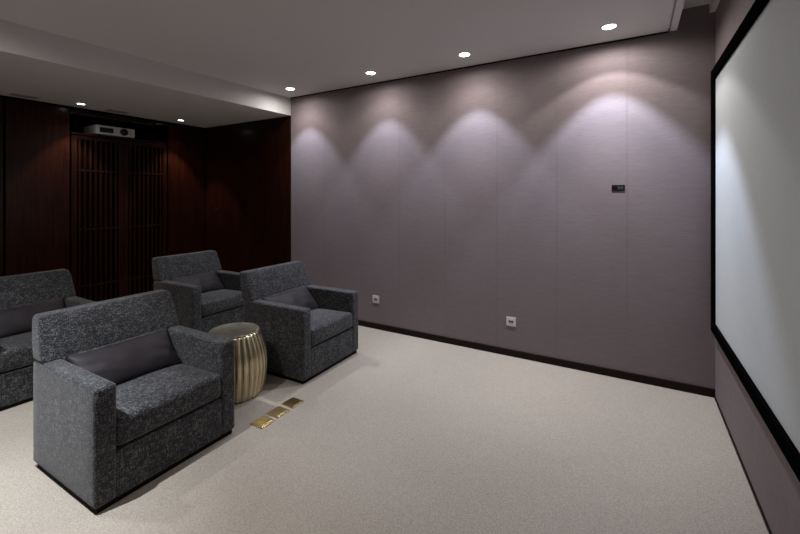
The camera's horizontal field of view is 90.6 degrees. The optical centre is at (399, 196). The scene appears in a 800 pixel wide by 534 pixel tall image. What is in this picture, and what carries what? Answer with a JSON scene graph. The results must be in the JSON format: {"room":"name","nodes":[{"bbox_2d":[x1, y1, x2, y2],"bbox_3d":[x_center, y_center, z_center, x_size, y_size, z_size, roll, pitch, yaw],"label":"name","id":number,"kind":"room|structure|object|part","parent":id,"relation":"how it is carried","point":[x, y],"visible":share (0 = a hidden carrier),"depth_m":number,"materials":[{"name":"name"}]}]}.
{"room":"home theater","nodes":[
{"label":"home theater","id":0,"kind":"room"},
{"bbox_2d":[70,113,150,140],"bbox_3d":[-4.593,0.190,4.518,0.100,2.620,4.570,0,0,30],"label":"wall","id":1,"kind":"structure","parent":0,"point":[77,122],"depth_m":5.40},
{"bbox_2d":[3,98,4,275],"bbox_3d":[-4.249,0.215,4.547,0.465,2.569,0.498,0,0,30],"label":"trim","id":2,"kind":"structure","parent":1,"relation":"attached to","point":[3,98],"depth_m":4.28,"materials":[{"name":"brown wood"}]},
{"bbox_2d":[69,109,69,270],"bbox_3d":[-4.098,0.230,4.788,0.460,2.540,0.011,0,0,30],"label":"trim","id":3,"kind":"structure","parent":1,"relation":"attached to","point":[69,109],"depth_m":4.67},
{"bbox_2d":[70,135,122,301],"bbox_3d":[-3.751,0.372,4.916,0.044,2.215,0.551,0,0,30],"label":"door","id":4,"kind":"structure","parent":3,"relation":"attached to","point":[96,164],"depth_m":4.89,"materials":[{"name":"brown wood"}]},
{"bbox_3d":[-3.767,0.372,4.925,0.008,2.215,0.547,0,0,30],"label":"panel","id":5,"kind":"part","parent":4,"relation":"part of","materials":[{"name":"brown wood"}]},
{"bbox_3d":[-3.744,0.380,4.912,0.024,1.424,0.445,0,0,30],"label":"rail","id":6,"kind":"part","parent":4,"relation":"part of","materials":[{"name":"brown wood"}]},
{"bbox_2d":[70,132,166,144],"bbox_3d":[-3.800,-0.756,5.267,0.489,0.023,1.115,0,0,30],"label":"trim","id":7,"kind":"structure","parent":1,"relation":"attached to","point":[71,133],"depth_m":5.08,"materials":[{"name":"brown wood"}]},
{"bbox_2d":[84,124,134,138],"bbox_3d":[-3.754,-0.830,5.127,0.350,0.124,0.444,0,0,30],"label":"projector","id":8,"kind":"object","parent":7,"relation":"on","point":[96,129],"visible":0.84,"depth_m":5.00,"materials":[{"name":"plastic"}]},
{"bbox_2d":[100,127,113,133],"bbox_3d":[-3.669,-0.835,4.955,0.010,0.062,0.150,0,0,30],"label":"grille","id":9,"kind":"object","parent":8,"relation":"attached to","point":[103,130],"depth_m":4.96,"materials":[{"name":"plastic"}]},
{"bbox_2d":[149,125,166,142],"bbox_3d":[-3.526,0.230,5.760,0.460,2.540,0.011,0,0,30],"label":"trim","id":10,"kind":"structure","parent":1,"relation":"attached to","point":[158,133],"depth_m":5.74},
{"bbox_2d":[123,141,166,296],"bbox_3d":[-3.470,0.372,5.395,0.044,2.215,0.552,0,0,30],"label":"door","id":11,"kind":"structure","parent":10,"relation":"attached to","point":[144,164],"depth_m":5.36,"materials":[{"name":"brown wood"}]},
{"bbox_3d":[-3.463,0.380,5.391,0.024,1.424,0.446,0,0,30],"label":"rail","id":12,"kind":"part","parent":11,"relation":"part of","materials":[{"name":"brown wood"}]},
{"bbox_2d":[0,19,290,127],"bbox_3d":[-3.590,-1.195,3.928,2.428,0.250,4.570,0,0,30],"label":"ceiling","id":13,"kind":"structure","parent":0,"point":[50,67],"depth_m":3.90,"materials":[{"name":"white paint"}]},
{"bbox_2d":[9,93,38,98],"bbox_3d":[-3.981,-1.067,4.199,0.110,0.004,0.220,0,0,30],"label":"ceiling vent","id":14,"kind":"object","parent":13,"relation":"in","point":[12,94],"visible":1,"depth_m":4.20,"materials":[{"name":"metal"}]},
{"bbox_2d":[0,95,203,128],"bbox_3d":[-4.137,-1.055,4.250,0.018,0.028,4.350,0,0,30],"label":"trim","id":15,"kind":"structure","parent":13,"relation":"attached to","point":[1,96],"depth_m":4.85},
{"bbox_2d":[70,109,166,125],"bbox_3d":[-3.602,-1.022,5.150,0.028,0.035,1.115,0,0,30],"label":"trim","id":16,"kind":"structure","parent":15,"relation":"attached to","point":[71,110],"depth_m":5.07,"materials":[{"name":"brown wood"}]},
{"bbox_2d":[104,109,127,113],"bbox_3d":[-3.539,-1.067,4.948,0.110,0.004,0.220,0,0,30],"label":"ceiling vent","id":17,"kind":"object","parent":13,"relation":"in","point":[108,109],"visible":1,"depth_m":4.94,"materials":[{"name":"metal"}]},
{"bbox_2d":[0,0,674,97],"bbox_3d":[-0.957,-1.330,2.379,4.537,0.060,4.570,0,0,30],"label":"ceiling","id":18,"kind":"structure","parent":0,"point":[272,46],"depth_m":3.06,"materials":[{"name":"white paint"}]},
{"bbox_2d":[365,71,376,74],"bbox_3d":[-0.306,-1.297,4.148,0.124,0.005,0.124,0,0,30],"label":"recessed light","id":19,"kind":"object","parent":18,"relation":"in","point":[367,72],"visible":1,"depth_m":4.15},
{"bbox_2d":[458,52,470,56],"bbox_3d":[0.588,-1.297,3.610,0.124,0.005,0.124,0,0,30],"label":"recessed light","id":20,"kind":"object","parent":18,"relation":"in","point":[462,54],"visible":1,"depth_m":3.61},
{"bbox_2d":[600,23,617,29],"bbox_3d":[1.594,-1.297,3.019,0.124,0.005,0.124,0,0,30],"label":"recessed light","id":21,"kind":"object","parent":18,"relation":"in","point":[609,26],"visible":1,"depth_m":3.01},
{"bbox_2d":[670,0,684,30],"bbox_3d":[1.028,-1.375,1.211,0.045,0.153,4.570,0,0,30],"label":"trim","id":22,"kind":"structure","parent":18,"relation":"attached to","point":[679,4],"depth_m":2.83,"materials":[{"name":"white paint"}]},
{"bbox_2d":[0,325,768,533],"bbox_3d":[-1.607,1.560,2.761,7.030,0.120,4.770,0,0,30],"label":"floor","id":23,"kind":"structure","parent":0,"point":[405,434],"depth_m":2.25,"materials":[{"name":"carpet"}]},
{"bbox_2d":[0,98,2,276],"bbox_3d":[-4.331,0.220,3.909,0.030,2.520,0.595,0,0,30],"label":"trim","id":24,"kind":"structure","parent":23,"relation":"on","point":[1,99],"depth_m":4.15,"materials":[{"name":"brown wood"}]},
{"bbox_2d":[5,98,68,275],"bbox_3d":[-4.031,0.220,4.418,0.030,2.520,0.548,0,0,30],"label":"wall panel","id":25,"kind":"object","parent":23,"relation":"on","point":[36,135],"depth_m":4.38,"materials":[{"name":"brown wood"}]},
{"bbox_2d":[0,269,94,411],"bbox_3d":[-2.976,1.084,3.195,0.786,0.832,0.780,0,0,30],"label":"armchair","id":26,"kind":"object","parent":23,"relation":"on","point":[17,360],"visible":0.43,"depth_m":3.21,"materials":[{"name":"fabric"}]},
{"bbox_3d":[-2.940,1.358,3.175,0.676,0.232,0.588,0,0,30],"label":"seat","id":27,"kind":"part","parent":26,"relation":"part of","materials":[{"name":"fabric"}]},
{"bbox_2d":[0,331,34,371],"bbox_3d":[-2.891,1.154,3.146,0.590,0.157,0.578,0,0,30],"label":"seat cushion","id":28,"kind":"object","parent":26,"relation":"on","point":[16,351],"depth_m":2.86,"materials":[{"name":"fabric"}]},
{"bbox_2d":[0,298,64,338],"bbox_3d":[-3.063,1.001,3.242,0.188,0.211,0.571,0,0,30],"label":"lumbar cushion","id":29,"kind":"object","parent":26,"relation":"on","point":[17,320],"visible":0.71,"depth_m":3.19,"materials":[{"name":"fabric"}]},
{"bbox_3d":[-3.235,0.791,3.343,0.188,0.247,0.766,0,0,30],"label":"backrest","id":30,"kind":"part","parent":26,"relation":"part of","materials":[{"name":"fabric"}]},
{"bbox_3d":[-2.783,1.190,3.475,0.712,0.569,0.102,0,0,30],"label":"arm","id":31,"kind":"part","parent":26,"relation":"part of","materials":[{"name":"fabric"}]},
{"bbox_2d":[32,289,233,513],"bbox_3d":[-1.571,1.084,2.377,0.786,0.832,0.780,0,0,30],"label":"armchair","id":32,"kind":"object","parent":23,"relation":"on","point":[102,441],"visible":0.95,"depth_m":2.17,"materials":[{"name":"fabric"}]},
{"bbox_3d":[-1.714,1.190,2.068,0.712,0.569,0.102,0,0,30],"label":"arm","id":33,"kind":"part","parent":32,"relation":"part of","materials":[{"name":"fabric"}]},
{"bbox_3d":[-1.831,0.791,2.525,0.188,0.247,0.766,0,0,30],"label":"backrest","id":34,"kind":"part","parent":32,"relation":"part of","materials":[{"name":"fabric"}]},
{"bbox_2d":[65,328,182,385],"bbox_3d":[-1.659,1.001,2.424,0.188,0.208,0.570,0,0,30],"label":"lumbar cushion","id":35,"kind":"object","parent":32,"relation":"on","point":[120,363],"visible":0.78,"depth_m":2.39,"materials":[{"name":"fabric"}]},
{"bbox_2d":[116,364,220,445],"bbox_3d":[-1.487,1.154,2.328,0.590,0.157,0.578,0,0,30],"label":"seat cushion","id":36,"kind":"object","parent":32,"relation":"on","point":[148,404],"depth_m":2.21,"materials":[{"name":"fabric"}]},
{"bbox_3d":[-1.536,1.358,2.357,0.676,0.232,0.588,0,0,30],"label":"seat","id":37,"kind":"part","parent":32,"relation":"part of","materials":[{"name":"fabric"}]},
{"bbox_3d":[-1.379,1.190,2.657,0.712,0.569,0.102,0,0,30],"label":"arm","id":38,"kind":"part","parent":32,"relation":"part of","materials":[{"name":"fabric"}]},
{"bbox_2d":[167,124,204,255],"bbox_3d":[-3.169,0.220,5.884,0.030,2.520,0.554,0,0,30],"label":"wall panel","id":39,"kind":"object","parent":23,"relation":"on","point":[185,145],"depth_m":5.85,"materials":[{"name":"brown wood"}]},
{"bbox_2d":[152,250,243,332],"bbox_3d":[-2.215,1.084,4.488,0.786,0.832,0.780,0,0,29],"label":"armchair","id":40,"kind":"object","parent":23,"relation":"on","point":[196,310],"visible":0.66,"depth_m":4.32,"materials":[{"name":"fabric"}]},
{"bbox_3d":[-2.357,1.190,4.178,0.712,0.569,0.102,0,0,29],"label":"arm","id":41,"kind":"part","parent":40,"relation":"part of","materials":[{"name":"fabric"}]},
{"bbox_3d":[-2.475,0.791,4.635,0.188,0.247,0.766,0,0,29],"label":"backrest","id":42,"kind":"part","parent":40,"relation":"part of","materials":[{"name":"fabric"}]},
{"bbox_2d":[169,271,224,292],"bbox_3d":[-2.302,1.003,4.535,0.188,0.210,0.571,0,0,29],"label":"lumbar cushion","id":43,"kind":"object","parent":40,"relation":"on","point":[210,281],"visible":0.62,"depth_m":4.56,"materials":[{"name":"fabric"}]},
{"bbox_3d":[-2.179,1.358,4.468,0.676,0.232,0.588,0,0,29],"label":"seat","id":44,"kind":"part","parent":40,"relation":"part of","materials":[{"name":"fabric"}]},
{"bbox_2d":[201,289,243,316],"bbox_3d":[-2.130,1.154,4.439,0.590,0.157,0.578,0,0,29],"label":"seat cushion","id":45,"kind":"object","parent":40,"relation":"on","point":[217,302],"depth_m":4.29,"materials":[{"name":"fabric"}]},
{"bbox_3d":[-2.023,1.190,4.769,0.712,0.569,0.102,0,0,29],"label":"arm","id":46,"kind":"part","parent":40,"relation":"part of","materials":[{"name":"fabric"}]},
{"bbox_2d":[208,322,267,403],"bbox_3d":[-1.277,1.259,3.051,0.492,0.474,0.490,0,0,0],"label":"stool","id":47,"kind":"object","parent":23,"relation":"on","point":[250,349],"visible":0.59,"depth_m":2.94,"materials":[{"name":"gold metal"}]},
{"bbox_2d":[250,415,274,428],"bbox_3d":[-0.911,1.494,2.632,0.114,0.010,0.112,0,0,30],"label":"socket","id":48,"kind":"object","parent":23,"relation":"on","point":[262,422],"visible":1,"depth_m":2.62,"materials":[{"name":"gold metal"}]},
{"bbox_3d":[-0.911,1.490,2.632,0.090,0.003,0.088,0,0,30],"label":"lid","id":49,"kind":"part","parent":48,"relation":"part of","materials":[{"name":"gold metal"}]},
{"bbox_2d":[266,406,289,417],"bbox_3d":[-0.847,1.495,2.759,0.114,0.008,0.112,0,0,30],"label":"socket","id":50,"kind":"object","parent":23,"relation":"on","point":[277,412],"visible":1,"depth_m":2.75,"materials":[{"name":"gold metal"}]},
{"bbox_3d":[-0.847,1.492,2.759,0.090,0.003,0.088,0,0,30],"label":"lid","id":51,"kind":"part","parent":50,"relation":"part of","materials":[{"name":"gold metal"}]},
{"bbox_2d":[282,397,303,407],"bbox_3d":[-0.779,1.495,2.884,0.114,0.008,0.112,0,0,30],"label":"box","id":52,"kind":"object","parent":23,"relation":"on","point":[292,402],"visible":1,"depth_m":2.87,"materials":[{"name":"gold metal"}]},
{"bbox_3d":[-0.779,1.492,2.884,0.090,0.003,0.088,0,0,30],"label":"lid","id":53,"kind":"part","parent":52,"relation":"part of","materials":[{"name":"gold metal"}]},
{"bbox_2d":[240,261,357,383],"bbox_3d":[-0.919,1.084,3.673,0.786,0.832,0.780,0,0,29],"label":"armchair","id":54,"kind":"object","parent":23,"relation":"on","point":[302,343],"visible":0.92,"depth_m":3.44,"materials":[{"name":"fabric"}]},
{"bbox_3d":[-1.181,0.791,3.817,0.188,0.247,0.766,0,0,29],"label":"backrest","id":55,"kind":"part","parent":54,"relation":"part of","materials":[{"name":"fabric"}]},
{"bbox_3d":[-1.058,1.190,3.362,0.712,0.569,0.102,0,0,29],"label":"arm","id":56,"kind":"part","parent":54,"relation":"part of","materials":[{"name":"fabric"}]},
{"bbox_2d":[262,286,319,309],"bbox_3d":[-1.007,1.003,3.719,0.188,0.211,0.571,0,0,29],"label":"lumbar cushion","id":57,"kind":"object","parent":54,"relation":"on","point":[301,297],"visible":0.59,"depth_m":3.75,"materials":[{"name":"fabric"}]},
{"bbox_3d":[-0.884,1.358,3.653,0.676,0.232,0.588,0,0,29],"label":"seat","id":58,"kind":"part","parent":54,"relation":"part of","materials":[{"name":"fabric"}]},
{"bbox_2d":[311,308,351,345],"bbox_3d":[-0.834,1.154,3.625,0.590,0.157,0.578,0,0,29],"label":"seat cushion","id":59,"kind":"object","parent":54,"relation":"on","point":[327,324],"depth_m":3.52,"materials":[{"name":"fabric"}]},
{"bbox_3d":[-0.730,1.190,3.956,0.712,0.569,0.102,0,0,29],"label":"arm","id":60,"kind":"part","parent":54,"relation":"part of","materials":[{"name":"fabric"}]},
{"bbox_2d":[291,4,714,388],"bbox_3d":[0.500,-0.002,4.138,4.394,3.003,0.140,0,0,30],"label":"wall","id":61,"kind":"structure","parent":0,"point":[465,200],"depth_m":3.64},
{"bbox_2d":[372,295,378,302],"bbox_3d":[-0.276,1.164,4.508,0.090,0.086,0.008,0,0,30],"label":"wall socket","id":62,"kind":"object","parent":61,"relation":"attached to","point":[375,299],"visible":1,"depth_m":4.51,"materials":[{"name":"white plastic"}]},
{"bbox_2d":[291,31,667,98],"bbox_3d":[0.335,-1.294,4.146,4.102,0.009,0.014,0,0,30],"label":"trim","id":63,"kind":"structure","parent":61,"relation":"attached to","point":[666,31],"depth_m":3.77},
{"bbox_2d":[506,316,515,326],"bbox_3d":[1.046,1.174,3.730,0.090,0.086,0.008,0,0,30],"label":"wall socket","id":64,"kind":"object","parent":61,"relation":"attached to","point":[510,321],"visible":1,"depth_m":3.73,"materials":[{"name":"white plastic"}]},
{"bbox_2d":[358,320,714,397],"bbox_3d":[0.461,1.468,4.072,4.394,0.061,0.012,0,0,30],"label":"baseboard","id":65,"kind":"structure","parent":61,"relation":"attached to","point":[654,381],"depth_m":3.52,"materials":[{"name":"black wood"}]},
{"bbox_2d":[612,185,624,190],"bbox_3d":[1.809,-0.075,3.283,0.096,0.050,0.006,0,0,30],"label":"wall control panel","id":66,"kind":"object","parent":61,"relation":"attached to","point":[614,187],"visible":1,"depth_m":3.28,"materials":[{"name":"plastic"}]},
{"bbox_2d":[669,0,675,27],"bbox_3d":[1.004,-1.343,1.225,0.013,0.035,4.570,0,0,30],"label":"trim","id":67,"kind":"structure","parent":61,"relation":"attached to","point":[675,0],"depth_m":2.87,"materials":[{"name":"white paint"}]},
{"bbox_2d":[683,0,710,8],"bbox_3d":[1.151,-1.483,1.138,0.430,0.060,4.570,0,0,30],"label":"ceiling","id":68,"kind":"structure","parent":0,"point":[688,3],"depth_m":2.97,"materials":[{"name":"white paint"}]},
{"bbox_2d":[715,0,799,533],"bbox_3d":[1.285,-0.002,1.002,0.140,3.003,4.470,0,0,30],"label":"wall","id":69,"kind":"structure","parent":0,"point":[774,482],"depth_m":2.06,"materials":[{"name":"grey paint"}]},
{"bbox_2d":[710,0,719,12],"bbox_3d":[1.223,-1.419,1.067,0.032,0.068,4.420,0,0,30],"label":"trim","id":70,"kind":"structure","parent":69,"relation":"attached to","point":[714,3],"depth_m":2.88,"materials":[{"name":"white paint"}]},
{"bbox_2d":[714,396,771,533],"bbox_3d":[1.246,1.492,1.081,0.008,0.013,4.347,0,0,30],"label":"baseboard","id":71,"kind":"structure","parent":69,"relation":"attached to","point":[716,401],"depth_m":2.13,"materials":[{"name":"black wood"}]},
{"bbox_2d":[711,0,799,481],"bbox_3d":[1.483,0.030,1.512,0.034,1.910,3.270,0,0,30],"label":"projection screen","id":72,"kind":"object","parent":69,"relation":"attached to","point":[755,81],"visible":1,"depth_m":1.83,"materials":[{"name":"white fabric"}]},
{"bbox_3d":[-2.436,0.190,5.883,2.434,2.620,0.110,0,0,30],"label":"wall","id":73,"kind":"structure","parent":0,"visible":0},
{"bbox_2d":[205,125,230,270],"bbox_3d":[-2.738,0.211,5.978,0.609,2.538,0.030,0,0,30],"label":"trim","id":74,"kind":"structure","parent":73,"relation":"attached to","point":[217,139],"depth_m":5.95,"materials":[{"name":"brown wood"}]},
{"bbox_2d":[231,121,257,272],"bbox_3d":[-2.221,0.211,5.674,0.574,2.538,0.030,0,0,30],"label":"trim","id":75,"kind":"structure","parent":73,"relation":"attached to","point":[244,136],"depth_m":5.66,"materials":[{"name":"brown wood"}]},
{"bbox_2d":[258,116,290,267],"bbox_3d":[-1.698,0.211,5.366,0.625,2.538,0.030,0,0,30],"label":"wall panel","id":76,"kind":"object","parent":73,"relation":"attached to","point":[274,135],"depth_m":5.35,"materials":[{"name":"brown wood"}]}
]}

